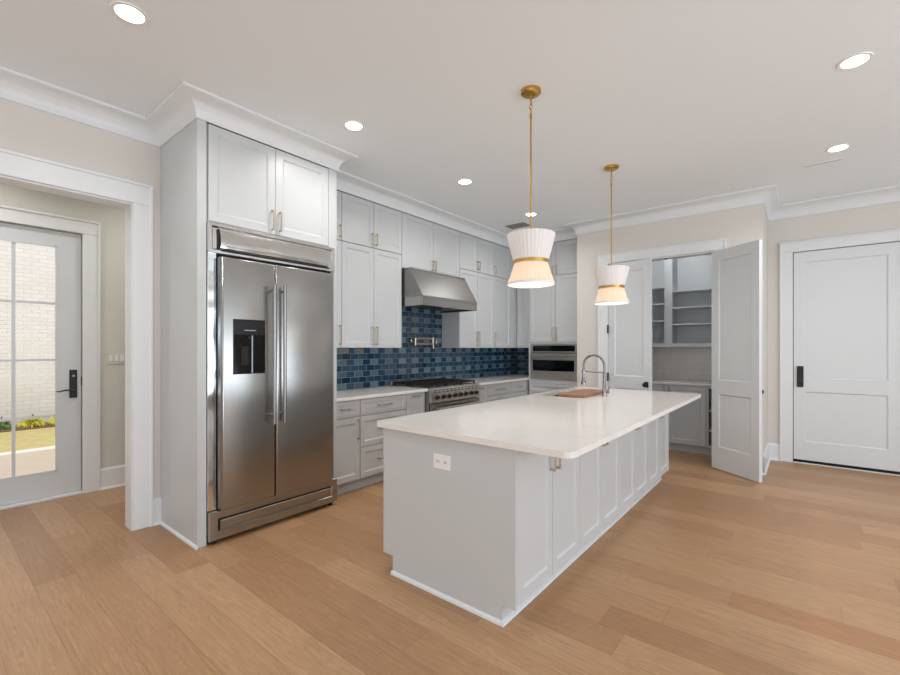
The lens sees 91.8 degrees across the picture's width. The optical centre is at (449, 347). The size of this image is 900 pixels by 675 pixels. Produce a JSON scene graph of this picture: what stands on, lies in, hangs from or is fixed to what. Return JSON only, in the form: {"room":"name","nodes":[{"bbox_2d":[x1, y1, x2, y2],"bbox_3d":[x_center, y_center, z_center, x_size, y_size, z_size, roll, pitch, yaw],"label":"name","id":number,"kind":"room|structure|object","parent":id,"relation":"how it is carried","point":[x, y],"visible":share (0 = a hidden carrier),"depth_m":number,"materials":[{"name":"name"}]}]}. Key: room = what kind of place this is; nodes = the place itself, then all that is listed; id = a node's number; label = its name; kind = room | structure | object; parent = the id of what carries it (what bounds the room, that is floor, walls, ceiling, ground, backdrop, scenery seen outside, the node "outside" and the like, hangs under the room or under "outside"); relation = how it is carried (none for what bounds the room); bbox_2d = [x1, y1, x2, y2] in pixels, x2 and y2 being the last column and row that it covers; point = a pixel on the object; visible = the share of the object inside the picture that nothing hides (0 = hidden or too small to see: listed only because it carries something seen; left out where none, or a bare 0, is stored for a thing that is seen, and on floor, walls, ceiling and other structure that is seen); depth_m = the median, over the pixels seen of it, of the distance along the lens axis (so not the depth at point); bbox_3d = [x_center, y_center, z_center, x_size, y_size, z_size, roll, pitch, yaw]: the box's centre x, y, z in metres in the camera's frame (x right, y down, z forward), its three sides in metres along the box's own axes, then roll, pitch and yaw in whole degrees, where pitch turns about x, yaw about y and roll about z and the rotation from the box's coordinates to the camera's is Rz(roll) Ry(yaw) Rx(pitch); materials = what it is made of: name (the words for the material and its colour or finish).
{"room":"kitchen","nodes":[
{"label":"kitchen","id":0,"kind":"room"},
{"bbox_2d":[0,183,124,489],"bbox_3d":[-4.433,-0.170,3.011,0.120,3.080,6.100,0,0,39],"label":"wall","id":1,"kind":"structure","parent":0,"point":[111,219],"depth_m":4.26,"materials":[{"name":"paint"}]},
{"bbox_2d":[0,223,81,505],"bbox_3d":[-3.766,0.138,3.760,0.105,2.404,0.924,0,0,39],"label":"door","id":2,"kind":"structure","parent":1,"relation":"in","point":[66,476],"depth_m":4.00,"materials":[{"name":"white wood"}]},
{"bbox_2d":[0,205,99,493],"bbox_3d":[-3.745,0.083,3.738,0.034,2.575,1.187,0,0,39],"label":"door frame","id":3,"kind":"structure","parent":1,"relation":"attached to","point":[90,230],"depth_m":4.13,"materials":[{"name":"paint"}]},
{"bbox_2d":[100,464,124,489],"bbox_3d":[-2.946,1.268,4.729,0.030,0.205,1.358,0,0,39],"label":"baseboard","id":4,"kind":"structure","parent":1,"relation":"attached to","point":[114,476],"depth_m":4.28,"materials":[{"name":"paint"}]},
{"bbox_2d":[107,352,124,363],"bbox_3d":[-3.299,0.100,4.309,0.010,0.116,0.145,0,0,39],"label":"light switch","id":5,"kind":"object","parent":1,"relation":"attached to","point":[112,357],"visible":0.98,"depth_m":4.30,"materials":[{"name":"plastic"}]},
{"bbox_2d":[0,98,509,497],"bbox_3d":[-2.090,-0.170,3.751,0.150,3.080,10.200,0,0,39],"label":"wall","id":6,"kind":"structure","parent":0,"point":[24,129],"depth_m":3.14,"materials":[{"name":"paint"}]},
{"bbox_2d":[0,148,152,530],"bbox_3d":[-3.055,0.064,2.533,0.185,2.613,2.244,0,0,39],"label":"door frame","id":7,"kind":"structure","parent":6,"relation":"attached to","point":[13,164],"depth_m":3.28,"materials":[{"name":"paint"}]},
{"bbox_2d":[153,497,161,525],"bbox_3d":[-2.273,1.268,3.383,0.030,0.205,0.059,0,0,39],"label":"baseboard","id":8,"kind":"structure","parent":6,"relation":"attached to","point":[156,501],"depth_m":3.38,"materials":[{"name":"paint"}]},
{"bbox_2d":[337,191,341,347],"bbox_3d":[-1.296,-0.786,4.322,0.343,1.568,0.337,0,0,39],"label":"upper cabinet","id":9,"kind":"object","parent":6,"relation":"attached to","point":[339,194],"visible":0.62,"depth_m":4.34,"materials":[{"name":"paint"}]},
{"bbox_2d":[341,192,401,347],"bbox_3d":[-0.926,-0.786,4.780,0.343,1.568,0.839,0,0,39],"label":"upper cabinet","id":10,"kind":"object","parent":6,"relation":"attached to","point":[371,240],"visible":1,"depth_m":4.67,"materials":[{"name":"paint"}]},
{"bbox_2d":[337,307,513,389],"bbox_3d":[-0.220,-0.233,5.933,0.009,1.375,4.196,0,0,39],"label":"tile backsplash","id":11,"kind":"structure","parent":6,"relation":"attached to","point":[376,367],"depth_m":5.70,"materials":[{"name":"blue tile"}]},
{"bbox_2d":[340,348,348,353],"bbox_3d":[-1.153,0.035,4.768,0.006,0.060,0.120,0,0,39],"label":"wall outlet","id":12,"kind":"object","parent":11,"relation":"attached to","point":[342,350],"visible":1,"depth_m":4.76,"materials":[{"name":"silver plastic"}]},
{"bbox_2d":[357,348,363,353],"bbox_3d":[-1.015,0.035,4.939,0.006,0.060,0.100,0,0,39],"label":"wall outlet","id":13,"kind":"object","parent":11,"relation":"attached to","point":[359,350],"visible":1,"depth_m":4.94,"materials":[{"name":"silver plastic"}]},
{"bbox_2d":[410,337,436,348],"bbox_3d":[-0.344,-0.064,5.688,0.394,0.151,0.088,0,0,-42],"label":"pot filler","id":14,"kind":"object","parent":11,"relation":"attached to","point":[413,340],"visible":1,"depth_m":5.68,"materials":[{"name":"silver metal"}]},
{"bbox_2d":[401,213,458,276],"bbox_3d":[-0.320,-1.248,5.527,0.343,0.645,1.083,0,0,39],"label":"upper cabinet","id":15,"kind":"object","parent":6,"relation":"attached to","point":[426,245],"visible":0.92,"depth_m":5.40,"materials":[{"name":"paint"}]},
{"bbox_2d":[402,267,476,312],"bbox_3d":[-0.215,-0.701,5.442,0.614,0.441,1.037,0,0,39],"label":"range hood","id":16,"kind":"object","parent":6,"relation":"attached to","point":[421,289],"visible":0.93,"depth_m":5.17,"materials":[{"name":"metal"}]},
{"bbox_2d":[0,66,899,247],"bbox_3d":[1.104,-1.639,1.133,8.110,0.141,10.150,0,0,39],"label":"trim","id":17,"kind":"structure","parent":6,"relation":"attached to","point":[188,102],"depth_m":3.54,"materials":[{"name":"paint"}]},
{"bbox_2d":[442,232,493,347],"bbox_3d":[0.283,-0.786,6.273,0.343,1.568,0.833,0,0,39],"label":"upper cabinet","id":18,"kind":"object","parent":6,"relation":"attached to","point":[471,329],"visible":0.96,"depth_m":6.14,"materials":[{"name":"paint"}]},
{"bbox_2d":[494,244,509,347],"bbox_3d":[0.697,-0.786,6.783,0.343,1.568,0.479,0,0,39],"label":"upper cabinet","id":19,"kind":"object","parent":6,"relation":"attached to","point":[501,254],"visible":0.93,"depth_m":6.70,"materials":[{"name":"paint"}]},
{"bbox_2d":[510,251,516,347],"bbox_3d":[1.029,-0.786,7.222,0.307,1.568,0.620,0,0,39],"label":"cabinet filler","id":20,"kind":"object","parent":6,"relation":"attached to","point":[513,291],"visible":0.21,"depth_m":6.96,"materials":[{"name":"paint"}]},
{"bbox_2d":[0,0,899,241],"bbox_3d":[0.693,-1.770,1.690,9.850,0.120,10.900,0,0,39],"label":"ceiling","id":21,"kind":"structure","parent":0,"point":[690,99],"depth_m":2.83,"materials":[{"name":"paint"}]},
{"bbox_2d":[109,1,148,25],"bbox_3d":[-1.637,-1.708,2.229,0.166,0.005,0.166,0,0,39],"label":"recessed light","id":22,"kind":"object","parent":21,"relation":"in","point":[127,12],"visible":1,"depth_m":2.22,"materials":[{"name":"white plastic"}]},
{"bbox_2d":[343,120,364,130],"bbox_3d":[-0.740,-1.708,3.353,0.166,0.005,0.166,0,0,39],"label":"recessed light","id":23,"kind":"object","parent":21,"relation":"in","point":[352,125],"visible":1,"depth_m":3.34,"materials":[{"name":"white plastic"}]},
{"bbox_2d":[457,178,472,184],"bbox_3d":[0.153,-1.708,4.480,0.166,0.005,0.166,0,0,39],"label":"recessed light","id":24,"kind":"object","parent":21,"relation":"in","point":[465,181],"visible":1,"depth_m":4.47,"materials":[{"name":"white plastic"}]},
{"bbox_2d":[505,222,529,228],"bbox_3d":[0.945,-1.704,6.093,0.300,0.012,0.200,0,0,39],"label":"ceiling vent","id":25,"kind":"object","parent":21,"relation":"in","point":[518,225],"visible":0.94,"depth_m":6.06,"materials":[{"name":"grey metal"}]},
{"bbox_2d":[507,85,554,287],"bbox_3d":[0.538,-1.064,2.900,0.318,1.292,0.318,0,0,39],"label":"pendant lamp","id":26,"kind":"object","parent":21,"relation":"hanging from","point":[530,249],"visible":1,"depth_m":2.80,"materials":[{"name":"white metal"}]},
{"bbox_2d":[509,282,552,287],"bbox_3d":[0.538,-0.423,2.900,0.296,0.003,0.296,0,0,39],"label":"diffuser","id":27,"kind":"object","parent":26,"relation":"attached to","point":[511,284],"depth_m":2.90,"materials":[{"name":"white plastic"}]},
{"bbox_2d":[525,212,537,216],"bbox_3d":[1.036,-1.708,5.575,0.166,0.005,0.166,0,0,39],"label":"recessed light","id":28,"kind":"object","parent":21,"relation":"in","point":[533,213],"visible":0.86,"depth_m":5.57,"materials":[{"name":"white plastic"}]},
{"bbox_2d":[594,164,629,304],"bbox_3d":[1.525,-1.064,4.119,0.318,1.292,0.318,0,0,39],"label":"pendant lamp","id":29,"kind":"object","parent":21,"relation":"hanging from","point":[611,279],"visible":1,"depth_m":4.02,"materials":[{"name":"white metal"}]},
{"bbox_2d":[597,302,626,304],"bbox_3d":[1.525,-0.423,4.119,0.296,0.003,0.296,0,0,39],"label":"diffuser","id":30,"kind":"object","parent":29,"relation":"attached to","point":[598,303],"depth_m":4.13,"materials":[{"name":"white plastic"}]},
{"bbox_2d":[803,157,843,166],"bbox_3d":[3.434,-1.707,4.014,0.285,0.006,0.038,0,0,39],"label":"ceiling vent","id":31,"kind":"object","parent":21,"relation":"in","point":[843,157],"visible":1,"depth_m":4.01,"materials":[{"name":"white plastic"}]},
{"bbox_2d":[825,143,850,152],"bbox_3d":[3.317,-1.708,3.728,0.166,0.005,0.166,0,0,39],"label":"recessed light","id":32,"kind":"object","parent":21,"relation":"in","point":[840,147],"visible":1,"depth_m":3.73,"materials":[{"name":"white plastic"}]},
{"bbox_2d":[836,52,873,69],"bbox_3d":[2.412,-1.708,2.598,0.166,0.005,0.166,0,0,39],"label":"recessed light","id":33,"kind":"object","parent":21,"relation":"in","point":[859,59],"visible":1,"depth_m":2.60,"materials":[{"name":"white plastic"}]},
{"bbox_2d":[0,450,899,674],"bbox_3d":[0.713,1.400,1.739,9.480,0.060,10.600,0,0,39],"label":"floor","id":34,"kind":"structure","parent":0,"point":[796,570],"depth_m":2.42,"materials":[{"name":"brown wood"}]},
{"bbox_2d":[0,490,82,509],"bbox_3d":[-3.798,1.357,3.781,0.138,0.026,0.927,0,0,39],"label":"threshold","id":35,"kind":"object","parent":34,"relation":"on","point":[73,493],"visible":0.76,"depth_m":3.88,"materials":[{"name":"paint"}]},
{"bbox_2d":[160,118,336,549],"bbox_3d":[-1.625,-0.100,3.623,0.724,2.940,1.159,0,0,39],"label":"tall cabinet","id":36,"kind":"object","parent":34,"relation":"on","point":[211,173],"visible":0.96,"depth_m":3.19,"materials":[{"name":"paint"}]},
{"bbox_2d":[206,221,336,544],"bbox_3d":[-1.544,0.247,3.593,0.798,2.245,1.063,0,0,39],"label":"refrigerator","id":37,"kind":"object","parent":34,"relation":"on","point":[270,298],"visible":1,"depth_m":3.27,"materials":[{"name":"metal"}]},
{"bbox_2d":[337,399,359,494],"bbox_3d":[-1.189,0.928,4.237,0.629,0.883,0.341,0,0,39],"label":"base cabinet","id":38,"kind":"object","parent":34,"relation":"on","point":[348,412],"visible":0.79,"depth_m":4.09,"materials":[{"name":"paint"}]},
{"bbox_2d":[337,386,427,401],"bbox_3d":[-0.895,0.471,4.593,0.642,0.030,1.263,0,0,39],"label":"countertop","id":39,"kind":"structure","parent":38,"relation":"on","point":[370,392],"depth_m":4.57,"materials":[{"name":"white stone"}]},
{"bbox_2d":[355,394,405,488],"bbox_3d":[-0.884,0.928,4.614,0.629,0.883,0.625,0,0,39],"label":"base cabinet","id":40,"kind":"object","parent":34,"relation":"on","point":[372,410],"visible":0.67,"depth_m":4.34,"materials":[{"name":"paint"}]},
{"bbox_2d":[406,392,424,415],"bbox_3d":[-0.593,0.928,4.973,0.629,0.883,0.297,0,0,39],"label":"base cabinet","id":41,"kind":"object","parent":34,"relation":"on","point":[415,402],"visible":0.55,"depth_m":4.79,"materials":[{"name":"paint"}]},
{"bbox_2d":[389,377,481,411],"bbox_3d":[-0.150,0.887,5.399,0.766,0.965,0.917,0,0,39],"label":"gas range","id":42,"kind":"object","parent":34,"relation":"on","point":[442,393],"visible":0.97,"depth_m":5.19,"materials":[{"name":"metal"}]},
{"bbox_2d":[390,382,472,388],"bbox_3d":[-0.189,0.456,5.431,0.660,0.016,0.917,0,0,39],"label":"cooktop","id":43,"kind":"object","parent":42,"relation":"in","point":[457,385],"depth_m":5.21,"materials":[{"name":"metal"}]},
{"bbox_2d":[477,385,486,402],"bbox_3d":[0.184,0.928,5.933,0.629,0.883,0.324,0,0,39],"label":"base cabinet","id":44,"kind":"object","parent":34,"relation":"on","point":[483,388],"visible":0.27,"depth_m":5.81,"materials":[{"name":"paint"}]},
{"bbox_2d":[487,382,510,401],"bbox_3d":[0.476,0.928,6.294,0.629,0.883,0.603,0,0,39],"label":"base cabinet","id":45,"kind":"object","parent":34,"relation":"on","point":[498,391],"visible":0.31,"depth_m":6.10,"materials":[{"name":"paint"}]},
{"bbox_2d":[464,374,529,384],"bbox_3d":[0.718,0.471,6.585,0.642,0.030,2.012,0,0,39],"label":"countertop","id":46,"kind":"structure","parent":45,"relation":"on","point":[513,377],"depth_m":6.49,"materials":[{"name":"white stone"}]},
{"bbox_2d":[511,380,525,397],"bbox_3d":[0.814,0.928,6.711,0.629,0.883,0.468,0,0,39],"label":"base cabinet","id":47,"kind":"object","parent":34,"relation":"on","point":[518,388],"visible":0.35,"depth_m":6.53,"materials":[{"name":"paint"}]},
{"bbox_2d":[384,413,668,626],"bbox_3d":[0.924,0.928,3.607,1.005,0.883,3.120,0,0,39],"label":"kitchen island","id":48,"kind":"object","parent":34,"relation":"on","point":[485,536],"visible":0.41,"depth_m":2.43,"materials":[{"name":"paint"}]},
{"bbox_2d":[433,453,450,470],"bbox_3d":[-0.045,0.627,2.399,0.122,0.081,0.008,0,0,39],"label":"wall outlet","id":49,"kind":"object","parent":48,"relation":"attached to","point":[443,462],"visible":1,"depth_m":2.39,"materials":[{"name":"white plastic"}]},
{"bbox_2d":[435,458,440,464],"bbox_3d":[-0.067,0.627,2.413,0.038,0.035,0.002,0,0,39],"label":"socket","id":50,"kind":"object","parent":49,"relation":"attached to","point":[437,460],"depth_m":2.41,"materials":[{"name":"plastic"}]},
{"bbox_2d":[442,459,447,466],"bbox_3d":[-0.027,0.627,2.381,0.038,0.035,0.002,0,0,39],"label":"socket","id":51,"kind":"object","parent":49,"relation":"attached to","point":[444,461],"depth_m":2.38,"materials":[{"name":"plastic"}]},
{"bbox_2d":[377,387,700,458],"bbox_3d":[1.019,0.471,3.529,1.292,0.030,3.152,0,0,39],"label":"island countertop","id":52,"kind":"structure","parent":48,"relation":"on","point":[545,423],"depth_m":2.78,"materials":[{"name":"white stone"}]},
{"bbox_2d":[558,389,607,397],"bbox_3d":[1.311,0.441,4.277,0.255,0.028,0.622,0,0,39],"label":"cutting board","id":53,"kind":"object","parent":52,"relation":"on","point":[580,393],"visible":0.89,"depth_m":4.12,"materials":[{"name":"brown wood"}]},
{"bbox_2d":[581,354,609,395],"bbox_3d":[1.398,0.256,4.183,0.288,0.401,0.056,0,0,39],"label":"faucet","id":54,"kind":"object","parent":52,"relation":"on","point":[583,382],"visible":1,"depth_m":4.15,"materials":[{"name":"silver metal"}]},
{"bbox_2d":[525,380,528,394],"bbox_3d":[1.139,0.928,7.140,0.594,0.883,0.608,0,0,39],"label":"cabinet filler","id":55,"kind":"object","parent":34,"relation":"on","point":[527,381],"visible":0.02,"depth_m":6.74,"materials":[{"name":"paint"}]},
{"bbox_2d":[529,239,576,394],"bbox_3d":[1.718,-0.100,6.665,0.851,2.940,0.619,0,0,39],"label":"tall cabinet","id":56,"kind":"object","parent":34,"relation":"on","point":[552,309],"visible":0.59,"depth_m":6.44,"materials":[{"name":"paint"}]},
{"bbox_2d":[529,344,576,380],"bbox_3d":[1.687,0.202,6.613,0.791,0.531,0.569,0,0,39],"label":"wall oven","id":57,"kind":"object","parent":56,"relation":"in","point":[548,361],"visible":0.74,"depth_m":6.43,"materials":[{"name":"metal"}]},
{"bbox_2d":[652,384,711,454],"bbox_3d":[3.102,0.928,6.039,1.896,0.883,0.639,0,0,39],"label":"pantry cabinet","id":58,"kind":"object","parent":34,"relation":"on","point":[690,425],"visible":0.33,"depth_m":5.67,"materials":[{"name":"paint"}]},
{"bbox_2d":[652,379,711,386],"bbox_3d":[3.104,0.471,6.042,1.898,0.030,0.637,0,0,39],"label":"countertop","id":59,"kind":"structure","parent":58,"relation":"on","point":[654,381],"depth_m":5.81,"materials":[{"name":"white stone"}]},
{"bbox_2d":[793,461,899,475],"bbox_3d":[4.510,1.365,4.985,0.925,0.011,0.135,0,0,39],"label":"threshold","id":60,"kind":"object","parent":34,"relation":"on","point":[793,461],"visible":0.55,"depth_m":4.92,"materials":[{"name":"paint"}]},
{"bbox_2d":[577,203,762,455],"bbox_3d":[2.611,-0.170,5.426,2.092,3.080,0.120,0,0,39],"label":"wall","id":61,"kind":"structure","parent":0,"point":[739,225],"depth_m":5.60,"materials":[{"name":"paint"}]},
{"bbox_2d":[607,258,651,390],"bbox_3d":[2.257,0.132,5.532,0.098,2.453,0.581,0,0,-37],"label":"door","id":62,"kind":"structure","parent":61,"relation":"in","point":[629,327],"depth_m":5.50,"materials":[{"name":"paint"}]},
{"bbox_2d":[598,238,725,467],"bbox_3d":[2.587,0.065,5.424,1.458,2.611,0.154,0,0,39],"label":"door frame","id":63,"kind":"structure","parent":61,"relation":"attached to","point":[713,245],"depth_m":5.51,"materials":[{"name":"paint"}]},
{"bbox_2d":[712,239,763,482],"bbox_3d":[3.101,0.132,4.710,0.096,2.453,0.615,0,0,-12],"label":"door","id":64,"kind":"structure","parent":61,"relation":"in","point":[737,391],"depth_m":4.66,"materials":[{"name":"paint"}]},
{"bbox_2d":[652,347,711,380],"bbox_3d":[3.347,-0.170,6.342,1.900,3.080,0.130,0,0,39],"label":"wall","id":65,"kind":"structure","parent":0,"point":[678,363],"depth_m":6.26,"materials":[{"name":"tile"}]},
{"bbox_2d":[652,254,711,346],"bbox_3d":[3.205,-0.852,6.166,1.896,1.676,0.318,0,0,39],"label":"shelf unit","id":66,"kind":"object","parent":65,"relation":"attached to","point":[681,287],"visible":0.34,"depth_m":6.15,"materials":[{"name":"paint"}]},
{"bbox_2d":[763,206,767,452],"bbox_3d":[3.794,-0.170,5.305,0.100,3.080,1.180,0,0,39],"label":"wall","id":67,"kind":"structure","parent":0,"point":[765,222],"depth_m":5.08,"materials":[{"name":"paint"}]},
{"bbox_2d":[763,443,769,474],"bbox_3d":[3.660,1.268,5.036,0.030,0.205,0.866,0,0,39],"label":"baseboard","id":68,"kind":"structure","parent":67,"relation":"attached to","point":[766,452],"depth_m":4.97,"materials":[{"name":"paint"}]},
{"bbox_2d":[768,201,899,443],"bbox_3d":[5.726,-0.170,4.004,4.540,3.080,0.130,0,0,39],"label":"wall","id":69,"kind":"structure","parent":0,"point":[881,217],"depth_m":5.25,"materials":[{"name":"paint"}]},
{"bbox_2d":[768,442,779,460],"bbox_3d":[3.958,1.268,5.333,0.119,0.205,0.030,0,0,39],"label":"baseboard","id":70,"kind":"structure","parent":69,"relation":"attached to","point":[774,448],"depth_m":5.33,"materials":[{"name":"paint"}]},
{"bbox_2d":[793,253,793,457],"bbox_3d":[4.528,0.107,5.008,0.924,2.502,0.078,0,0,39],"label":"weatherstrip","id":71,"kind":"structure","parent":69,"relation":"attached to","point":[793,253],"depth_m":5.26,"materials":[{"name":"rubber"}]},
{"bbox_2d":[780,229,899,462],"bbox_3d":[4.460,0.050,4.923,1.177,2.641,0.034,0,0,39],"label":"door frame","id":72,"kind":"structure","parent":69,"relation":"attached to","point":[787,249],"depth_m":5.24,"materials":[{"name":"paint"}]},
{"bbox_2d":[793,242,899,474],"bbox_3d":[4.480,0.110,4.951,0.919,2.496,0.086,0,0,39],"label":"door","id":73,"kind":"structure","parent":69,"relation":"in","point":[846,382],"depth_m":4.93,"materials":[{"name":"paint"}]},
{"label":"outside","id":74,"kind":"structure","parent":0,"visible":0},
{"bbox_2d":[0,427,54,452],"bbox_3d":[-7.461,1.508,6.042,2.100,0.125,16.000,0,0,39],"label":"lawn","id":75,"kind":"structure","parent":74,"point":[42,437],"depth_m":6.88,"materials":[{"name":"green plant"}]},
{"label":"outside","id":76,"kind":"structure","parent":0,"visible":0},
{"bbox_2d":[0,422,54,432],"bbox_3d":[-8.549,1.500,6.923,0.700,0.140,16.000,0,0,39],"label":"mulch bed","id":77,"kind":"object","parent":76,"point":[47,425],"depth_m":7.84,"materials":[{"name":"brown soil"}]},
{"bbox_2d":[0,417,10,429],"bbox_3d":[-7.930,1.333,7.683,0.362,0.249,0.381,0,0,39],"label":"shrub","id":78,"kind":"object","parent":77,"relation":"on","point":[6,424],"visible":0.91,"depth_m":7.65,"materials":[{"name":"green plant"}]},
{"bbox_2d":[16,414,46,427],"bbox_3d":[-7.645,1.331,7.970,0.410,0.247,0.400,0,0,-28],"label":"shrub","id":79,"kind":"object","parent":77,"relation":"on","point":[26,423],"visible":0.91,"depth_m":7.90,"materials":[{"name":"yellow plant"}]},
{"bbox_2d":[48,417,54,424],"bbox_3d":[-7.366,1.331,8.283,0.387,0.247,0.448,0,0,5],"label":"shrub","id":80,"kind":"object","parent":77,"relation":"on","point":[52,420],"visible":0.12,"depth_m":8.15,"materials":[{"name":"yellow plant"}]},
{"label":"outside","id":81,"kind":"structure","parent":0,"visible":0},
{"bbox_2d":[0,449,54,477],"bbox_3d":[-5.347,1.510,4.330,2.940,0.120,16.000,0,0,39],"label":"patio slab","id":82,"kind":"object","parent":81,"point":[38,461],"depth_m":5.47,"materials":[{"name":"concrete"}]},
{"bbox_3d":[1.656,-0.170,7.203,1.628,3.080,0.120,0,0,39],"label":"wall","id":83,"kind":"structure","parent":0,"visible":0},
{"bbox_2d":[514,348,528,374],"bbox_3d":[1.338,0.227,7.376,0.594,0.457,0.009,0,0,39],"label":"tile backsplash","id":84,"kind":"structure","parent":83,"relation":"attached to","point":[521,355],"depth_m":7.46,"materials":[{"name":"blue tile"}]},
{"bbox_2d":[517,288,528,347],"bbox_3d":[1.314,-0.786,7.085,0.304,1.568,0.474,0,0,39],"label":"upper cabinet","id":85,"kind":"object","parent":83,"relation":"attached to","point":[522,293],"visible":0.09,"depth_m":6.95,"materials":[{"name":"paint"}]},
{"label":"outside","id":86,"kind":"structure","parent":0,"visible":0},
{"bbox_2d":[0,240,54,424],"bbox_3d":[-8.918,-1.530,7.221,0.250,6.200,18.000,0,0,39],"label":"brick wall","id":87,"kind":"structure","parent":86,"point":[35,264],"depth_m":8.22,"materials":[{"name":"white brick"}]},
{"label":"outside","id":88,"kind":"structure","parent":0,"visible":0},
{"bbox_2d":[0,446,54,455],"bbox_3d":[-6.567,1.502,5.318,0.200,0.135,16.000,0,0,39],"label":"kerb","id":89,"kind":"object","parent":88,"point":[49,447],"depth_m":6.11,"materials":[{"name":"white concrete"}]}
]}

